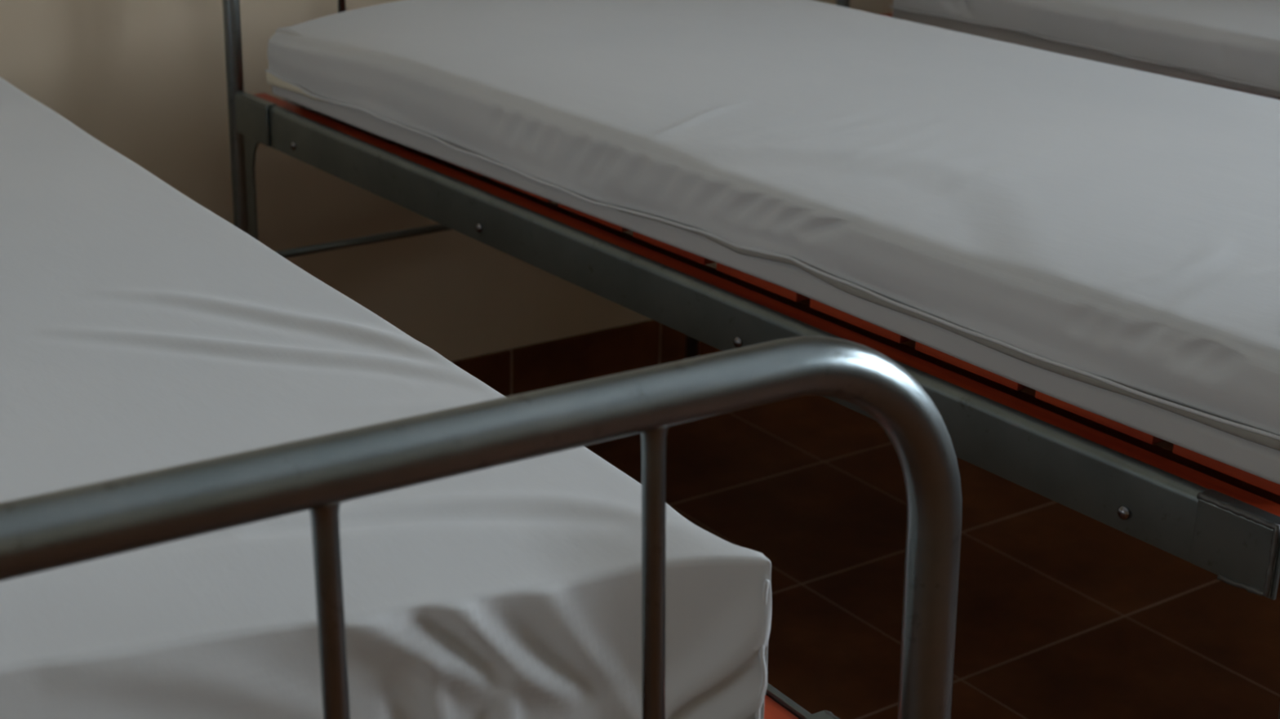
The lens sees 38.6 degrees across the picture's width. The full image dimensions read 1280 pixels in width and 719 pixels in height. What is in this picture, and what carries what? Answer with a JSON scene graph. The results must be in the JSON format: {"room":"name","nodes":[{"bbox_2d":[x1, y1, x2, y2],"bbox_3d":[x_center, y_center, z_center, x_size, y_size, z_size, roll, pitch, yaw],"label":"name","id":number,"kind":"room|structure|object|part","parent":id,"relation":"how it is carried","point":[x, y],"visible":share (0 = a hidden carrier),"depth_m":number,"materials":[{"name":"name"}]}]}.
{"room":"hospital room","nodes":[
{"label":"hospital room","id":0,"kind":"room"},
{"bbox_2d":[0,0,893,361],"bbox_3d":[-1.232,-1.220,2.180,7.640,3.400,0.200,-12,24,-33],"label":"wall","id":1,"kind":"structure","parent":0,"point":[145,79],"depth_m":2.85,"materials":[{"name":"beige paint"}]},
{"bbox_2d":[451,298,809,396],"bbox_3d":[-1.227,0.259,2.620,7.200,0.120,0.010,-12,24,-33],"label":"baseboard","id":2,"kind":"structure","parent":1,"relation":"attached to","point":[635,346],"depth_m":3.37,"materials":[{"name":"ceramic"}]},
{"bbox_2d":[584,340,1279,718],"bbox_3d":[0.516,1.250,0.372,7.200,0.100,6.030,-12,24,-33],"label":"floor","id":3,"kind":"structure","parent":0,"point":[1063,612],"depth_m":2.70,"materials":[{"name":"tile"}]},
{"bbox_2d":[0,336,961,718],"bbox_3d":[-0.728,0.099,1.567,0.928,1.174,1.969,-12,24,-32],"label":"bed","id":4,"kind":"object","parent":3,"relation":"on","point":[51,531],"visible":0.42,"depth_m":0.84,"materials":[{"name":"metal"}]},
{"bbox_3d":[-0.368,-0.007,1.813,0.012,0.060,1.861,-12,24,-32],"label":"rail","id":5,"kind":"part","parent":4,"relation":"part of","materials":[{"name":"metal"}]},
{"bbox_3d":[0.128,0.260,1.122,0.016,0.060,0.074,-12,24,-32],"label":"plate","id":6,"kind":"part","parent":4,"relation":"part of","materials":[{"name":"metal"}]},
{"bbox_3d":[-0.753,-0.020,1.574,0.788,0.087,1.470,-12,24,-32],"label":"mattress","id":7,"kind":"object","parent":4,"relation":"on","visible":0},
{"bbox_2d":[0,76,772,718],"bbox_3d":[-0.709,0.001,1.520,0.809,0.134,1.632,-12,24,-32],"label":"sheet","id":8,"kind":"object","parent":7,"relation":"on","point":[143,330],"visible":0.8,"depth_m":1.12,"materials":[{"name":"white fabric"}]},
{"bbox_2d":[222,0,1279,718],"bbox_3d":[0.314,-0.139,2.294,0.927,1.174,1.899,-13,25,-35],"label":"bed","id":9,"kind":"object","parent":3,"relation":"on","point":[1222,519],"visible":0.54,"depth_m":1.83,"materials":[{"name":"metal"}]},
{"bbox_3d":[-0.552,-0.348,2.653,0.016,0.060,0.087,-13,25,-35],"label":"plate","id":10,"kind":"part","parent":9,"relation":"part of","materials":[{"name":"metal"}]},
{"bbox_3d":[-0.244,-0.418,2.983,0.915,1.152,0.025,-13,25,-35],"label":"head frame","id":11,"kind":"part","parent":9,"relation":"part of","materials":[{"name":"grey metal"}]},
{"bbox_2d":[271,26,1279,484],"bbox_3d":[0.291,-0.255,2.201,0.782,0.101,1.686,-13,25,-35],"label":"mattress","id":12,"kind":"object","parent":9,"relation":"on","point":[1253,458],"visible":0.21,"depth_m":1.68,"materials":[{"name":"fabric"}]},
{"bbox_2d":[265,0,1279,450],"bbox_3d":[0.289,-0.276,2.192,0.799,0.112,1.699,-13,25,-35],"label":"sheet","id":13,"kind":"object","parent":12,"relation":"on","point":[1115,228],"visible":1,"depth_m":1.92,"materials":[{"name":"white fabric"}]},
{"bbox_3d":[0.459,0.140,1.400,0.016,0.060,0.074,-13,25,-35],"label":"plate","id":14,"kind":"part","parent":9,"relation":"part of","materials":[{"name":"metal"}]},
{"bbox_2d":[835,0,1279,99],"bbox_3d":[1.293,-0.375,3.011,0.928,1.174,1.899,-13,25,-35],"label":"bed","id":15,"kind":"object","parent":3,"relation":"on","point":[846,3],"visible":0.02,"depth_m":3.40,"materials":[{"name":"metal"}]},
{"bbox_3d":[0.729,-0.654,3.697,0.915,1.152,0.025,-13,25,-35],"label":"head frame","id":16,"kind":"part","parent":15,"relation":"part of","materials":[{"name":"grey metal"}]},
{"bbox_2d":[892,8,1279,98],"bbox_3d":[1.277,-0.487,2.926,0.771,0.087,1.688,-13,25,-35],"label":"mattress","id":17,"kind":"object","parent":15,"relation":"on","point":[996,33],"visible":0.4,"depth_m":3.03,"materials":[{"name":"white fabric"}]},
{"bbox_2d":[888,0,1279,91],"bbox_3d":[1.276,-0.504,2.919,0.787,0.093,1.700,-13,25,-35],"label":"sheet","id":18,"kind":"object","parent":17,"relation":"on","point":[1233,41],"visible":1,"depth_m":2.92,"materials":[{"name":"white fabric"}]}
]}

